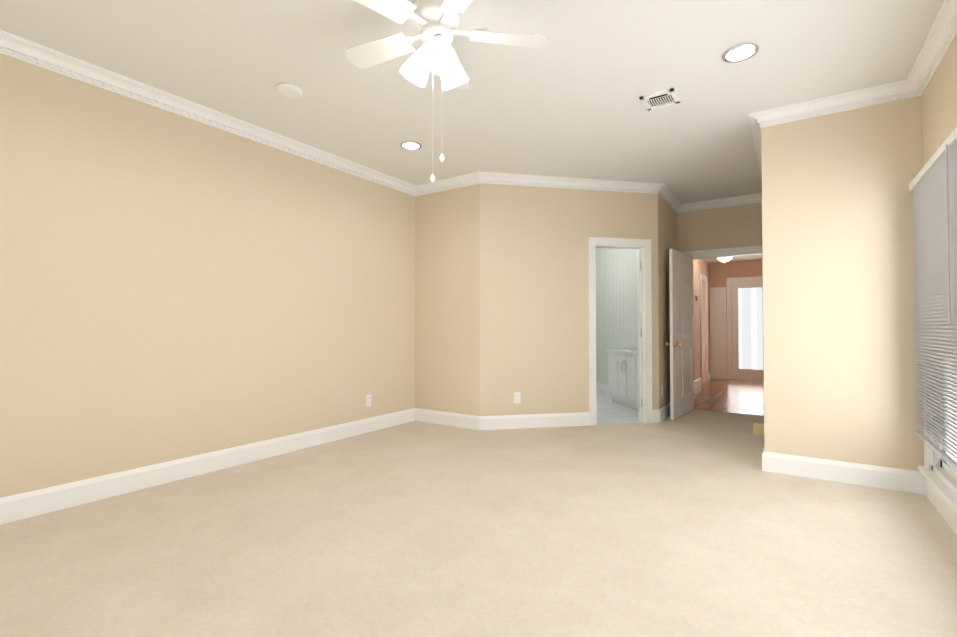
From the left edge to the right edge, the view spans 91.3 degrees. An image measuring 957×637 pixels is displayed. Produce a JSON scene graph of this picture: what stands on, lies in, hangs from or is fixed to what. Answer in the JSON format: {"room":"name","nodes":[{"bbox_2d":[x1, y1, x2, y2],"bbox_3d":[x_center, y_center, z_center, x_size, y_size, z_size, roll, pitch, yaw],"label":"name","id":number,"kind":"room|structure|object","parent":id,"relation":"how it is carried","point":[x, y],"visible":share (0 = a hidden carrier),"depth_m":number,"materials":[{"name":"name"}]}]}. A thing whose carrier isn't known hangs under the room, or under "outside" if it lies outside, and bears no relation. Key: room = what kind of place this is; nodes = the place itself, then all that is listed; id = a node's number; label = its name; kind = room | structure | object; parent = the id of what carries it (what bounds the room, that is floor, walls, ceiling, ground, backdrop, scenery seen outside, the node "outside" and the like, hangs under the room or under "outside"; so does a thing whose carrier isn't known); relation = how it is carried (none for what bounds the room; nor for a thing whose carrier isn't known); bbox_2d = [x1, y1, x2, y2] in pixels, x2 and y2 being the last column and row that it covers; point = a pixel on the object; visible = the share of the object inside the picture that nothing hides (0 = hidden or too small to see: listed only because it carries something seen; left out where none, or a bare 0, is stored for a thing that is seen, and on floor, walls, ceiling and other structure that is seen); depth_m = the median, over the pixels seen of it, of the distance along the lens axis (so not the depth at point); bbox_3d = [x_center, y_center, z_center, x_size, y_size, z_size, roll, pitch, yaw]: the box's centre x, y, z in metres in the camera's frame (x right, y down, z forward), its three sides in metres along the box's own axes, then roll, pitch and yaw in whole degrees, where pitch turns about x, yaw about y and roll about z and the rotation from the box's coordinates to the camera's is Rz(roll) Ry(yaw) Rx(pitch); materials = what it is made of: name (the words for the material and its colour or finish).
{"room":"empty bedroom","nodes":[
{"label":"empty bedroom","id":0,"kind":"room"},
{"bbox_2d":[0,53,414,497],"bbox_3d":[-2.188,-0.207,3.479,0.120,2.740,5.240,-1,-1,34],"label":"wall","id":1,"kind":"structure","parent":0,"point":[173,286],"depth_m":3.35,"materials":[{"name":"beige paint"}]},
{"bbox_2d":[366,394,370,405],"bbox_3d":[-1.150,0.857,4.897,0.009,0.118,0.072,-1,-1,34],"label":"electrical outlet","id":2,"kind":"object","parent":1,"relation":"attached to","point":[368,400],"visible":1,"depth_m":4.89,"materials":[{"name":"white plastic"}]},
{"bbox_2d":[0,0,956,212],"bbox_3d":[0.423,-1.532,3.318,4.425,0.097,7.600,-1,-1,34],"label":"crown molding","id":3,"kind":"structure","parent":1,"relation":"attached to","point":[940,37],"depth_m":3.46,"materials":[{"name":"white wood"}]},
{"bbox_2d":[415,183,479,415],"bbox_3d":[-0.382,-0.176,5.351,1.040,2.740,0.120,-1,-1,34],"label":"wall","id":4,"kind":"structure","parent":0,"point":[447,300],"depth_m":5.25,"materials":[{"name":"beige paint"}]},
{"bbox_2d":[0,0,943,203],"bbox_3d":[0.374,-1.609,6.060,7.795,0.150,14.700,-1,-1,34],"label":"ceiling","id":5,"kind":"structure","parent":0,"point":[564,101],"depth_m":3.00,"materials":[{"name":"white paint"}]},
{"bbox_2d":[275,82,302,97],"bbox_3d":[-1.304,-1.567,3.223,0.180,0.028,0.180,-1,-1,34],"label":"smoke detector","id":6,"kind":"object","parent":5,"relation":"attached to","point":[289,90],"visible":1,"depth_m":3.19,"materials":[{"name":"white plastic"}]},
{"bbox_2d":[400,141,421,149],"bbox_3d":[-0.609,-1.561,4.226,0.194,0.008,0.194,-1,-1,34],"label":"recessed light","id":7,"kind":"object","parent":5,"relation":"in","point":[410,145],"visible":1,"depth_m":4.22,"materials":[{"name":"white glass"}]},
{"bbox_2d":[345,0,546,181],"bbox_3d":[-0.233,-1.127,2.274,1.041,0.940,1.050,-1,-1,34],"label":"ceiling fan","id":8,"kind":"object","parent":5,"relation":"hanging from","point":[437,23],"visible":1,"depth_m":2.26,"materials":[{"name":"white"}]},
{"bbox_2d":[639,88,679,110],"bbox_3d":[1.306,-1.573,3.365,0.230,0.012,0.230,-1,-1,34],"label":"ceiling vent","id":9,"kind":"object","parent":5,"relation":"in","point":[660,99],"visible":1,"depth_m":3.35,"materials":[{"name":"white metal"}]},
{"bbox_2d":[722,43,758,62],"bbox_3d":[1.563,-1.584,2.796,0.194,0.008,0.194,-1,-1,34],"label":"recessed light","id":10,"kind":"object","parent":5,"relation":"in","point":[740,52],"visible":1,"depth_m":2.79,"materials":[{"name":"white glass"}]},
{"bbox_2d":[0,409,956,636],"bbox_3d":[0.423,1.160,3.273,4.425,0.001,7.600,-1,-1,34],"label":"floor carpet","id":11,"kind":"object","parent":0,"point":[696,523],"visible":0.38,"depth_m":2.34,"materials":[{"name":"beige carpet"}]},
{"bbox_2d":[753,423,763,434],"bbox_3d":[2.881,1.131,4.793,0.120,0.108,0.060,-1,-1,34],"label":"block","id":12,"kind":"object","parent":11,"relation":"on","point":[758,428],"visible":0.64,"depth_m":4.77,"materials":[{"name":"beige wood"}]},
{"bbox_2d":[480,183,658,415],"bbox_3d":[1.038,-0.177,5.275,2.107,2.740,0.120,0,-1,-11],"label":"wall","id":13,"kind":"structure","parent":0,"point":[533,296],"depth_m":5.15,"materials":[{"name":"beige paint"}]},
{"bbox_2d":[0,403,956,534],"bbox_3d":[0.423,1.087,3.274,4.425,0.145,7.600,-1,-1,34],"label":"baseboard","id":14,"kind":"structure","parent":13,"relation":"attached to","point":[16,507],"depth_m":3.40,"materials":[{"name":"white wood"}]},
{"bbox_2d":[514,392,519,402],"bbox_3d":[0.420,0.859,5.070,0.072,0.118,0.009,0,-1,-11],"label":"outlet","id":15,"kind":"object","parent":13,"relation":"attached to","point":[516,397],"visible":1,"depth_m":5.07,"materials":[{"name":"white plastic"}]},
{"bbox_2d":[588,237,652,425],"bbox_3d":[1.597,0.141,5.381,0.769,2.107,0.176,0,-1,-11],"label":"door frame","id":16,"kind":"structure","parent":13,"relation":"attached to","point":[644,286],"depth_m":5.36,"materials":[{"name":"white wood"}]},
{"bbox_2d":[596,248,637,385],"bbox_3d":[2.136,-0.139,7.564,0.050,2.740,3.116,0,-1,-11],"label":"wall","id":17,"kind":"structure","parent":0,"point":[616,302],"depth_m":7.38,"materials":[{"name":"paint"}]},
{"bbox_2d":[596,382,608,394],"bbox_3d":[1.053,1.150,7.091,2.250,0.145,3.480,0,-1,-11],"label":"baseboard","id":18,"kind":"structure","parent":17,"relation":"attached to","point":[602,388],"depth_m":7.75,"materials":[{"name":"white wood"}]},
{"bbox_2d":[596,391,642,424],"bbox_3d":[1.065,1.221,7.031,2.250,0.001,3.600,0,-1,-11],"label":"floor","id":19,"kind":"structure","parent":0,"point":[609,411],"depth_m":6.00,"materials":[{"name":"white tile"}]},
{"bbox_2d":[607,349,637,409],"bbox_3d":[2.107,0.830,6.485,0.320,0.765,0.830,0,-1,-11],"label":"bathroom vanity","id":20,"kind":"object","parent":19,"relation":"on","point":[623,374],"visible":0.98,"depth_m":6.41,"materials":[{"name":"white wood"}]},
{"bbox_2d":[658,195,676,408],"bbox_3d":[2.342,-0.167,5.916,0.120,2.740,1.110,-1,-1,34],"label":"wall","id":21,"kind":"structure","parent":0,"point":[667,227],"depth_m":5.69,"materials":[{"name":"beige paint"}]},
{"bbox_2d":[665,249,693,419],"bbox_3d":[2.560,0.189,5.873,0.175,2.012,0.940,-1,-1,38],"label":"hall door","id":22,"kind":"structure","parent":21,"relation":"in","point":[681,343],"depth_m":5.77,"materials":[{"name":"white wood"}]},
{"bbox_2d":[693,259,709,382],"bbox_3d":[3.729,-0.129,8.212,0.050,2.740,4.150,-1,-1,34],"label":"wall","id":23,"kind":"structure","parent":0,"point":[700,266],"depth_m":8.83,"materials":[{"name":"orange paint"}]},
{"bbox_2d":[694,372,710,388],"bbox_3d":[3.776,1.169,8.201,0.017,0.145,4.080,-1,-1,34],"label":"baseboard","id":24,"kind":"structure","parent":23,"relation":"attached to","point":[697,382],"depth_m":8.55,"materials":[{"name":"white wood"}]},
{"bbox_2d":[700,273,707,384],"bbox_3d":[4.420,0.204,9.170,0.029,2.107,0.774,-1,-1,34],"label":"door frame","id":25,"kind":"structure","parent":23,"relation":"attached to","point":[703,277],"depth_m":9.41,"materials":[{"name":"white wood"}]},
{"bbox_2d":[677,203,761,252],"bbox_3d":[3.192,-0.164,6.088,1.340,2.740,0.120,-1,-1,34],"label":"wall","id":26,"kind":"structure","parent":0,"point":[727,227],"depth_m":6.07,"materials":[{"name":"beige paint"}]},
{"bbox_2d":[682,245,763,399],"bbox_3d":[3.212,0.152,6.068,1.024,2.107,0.176,-1,-1,34],"label":"door frame","id":27,"kind":"structure","parent":26,"relation":"attached to","point":[730,252],"depth_m":6.00,"materials":[{"name":"white wood"}]},
{"bbox_2d":[694,379,763,415],"bbox_3d":[4.359,1.233,7.738,1.500,0.001,4.200,-1,-1,34],"label":"floor","id":28,"kind":"structure","parent":0,"point":[734,396],"depth_m":7.36,"materials":[{"name":"brown wood"}]},
{"bbox_2d":[709,287,726,379],"bbox_3d":[5.025,0.308,9.805,0.315,1.920,0.040,-1,-1,34],"label":"door","id":29,"kind":"structure","parent":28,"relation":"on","point":[718,332],"depth_m":9.78,"materials":[{"name":"white"}]},
{"bbox_2d":[704,255,761,262],"bbox_3d":[4.393,-1.355,7.830,1.500,0.299,4.080,-1,-1,34],"label":"ceiling","id":30,"kind":"structure","parent":0,"point":[739,258],"depth_m":9.36,"materials":[{"name":"white paint"}]},
{"bbox_2d":[717,257,731,263],"bbox_3d":[4.349,-1.083,8.264,0.270,0.230,0.270,-1,-1,34],"label":"hall ceiling light","id":31,"kind":"object","parent":30,"relation":"attached to","point":[724,259],"visible":0.44,"depth_m":8.20,"materials":[{"name":"white glass"}]},
{"bbox_2d":[709,260,761,290],"bbox_3d":[5.541,-0.107,9.526,1.600,2.740,0.050,-1,-1,34],"label":"wall","id":32,"kind":"structure","parent":0,"point":[719,273],"depth_m":9.71,"materials":[{"name":"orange paint"}]},
{"bbox_2d":[726,276,762,380],"bbox_3d":[5.600,0.209,9.465,1.014,2.107,0.079,-1,-1,34],"label":"door","id":33,"kind":"structure","parent":32,"relation":"attached to","point":[733,285],"depth_m":9.66,"materials":[{"name":"white wood"}]},
{"bbox_2d":[738,287,762,369],"bbox_3d":[5.607,0.202,9.476,0.600,1.660,0.004,-1,-1,34],"label":"pane","id":34,"kind":"object","parent":32,"relation":"attached to","point":[750,316],"visible":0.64,"depth_m":9.52,"materials":[{"name":"white glass"}]},
{"bbox_2d":[761,95,923,470],"bbox_3d":[2.605,-0.208,3.400,0.915,2.740,0.120,-1,-1,34],"label":"wall","id":35,"kind":"structure","parent":0,"point":[839,341],"depth_m":3.33,"materials":[{"name":"beige paint"}]},
{"bbox_2d":[922,33,956,166],"bbox_3d":[3.563,-0.200,3.902,0.120,2.740,14.500,-1,-1,34],"label":"wall","id":36,"kind":"structure","parent":0,"point":[939,110],"depth_m":2.73,"materials":[{"name":"beige paint"}]},
{"bbox_2d":[909,127,956,469],"bbox_3d":[2.038,-0.089,1.840,0.059,1.660,3.050,-1,-1,34],"label":"window blinds","id":37,"kind":"object","parent":36,"relation":"attached to","point":[933,185],"visible":0.96,"depth_m":2.62,"materials":[{"name":"grey plastic"}]},
{"bbox_2d":[918,346,956,512],"bbox_3d":[2.113,0.037,1.776,0.170,1.905,3.070,-1,-1,34],"label":"window","id":38,"kind":"structure","parent":36,"relation":"in","point":[938,472],"depth_m":2.87,"materials":[{"name":"white"}]}
]}

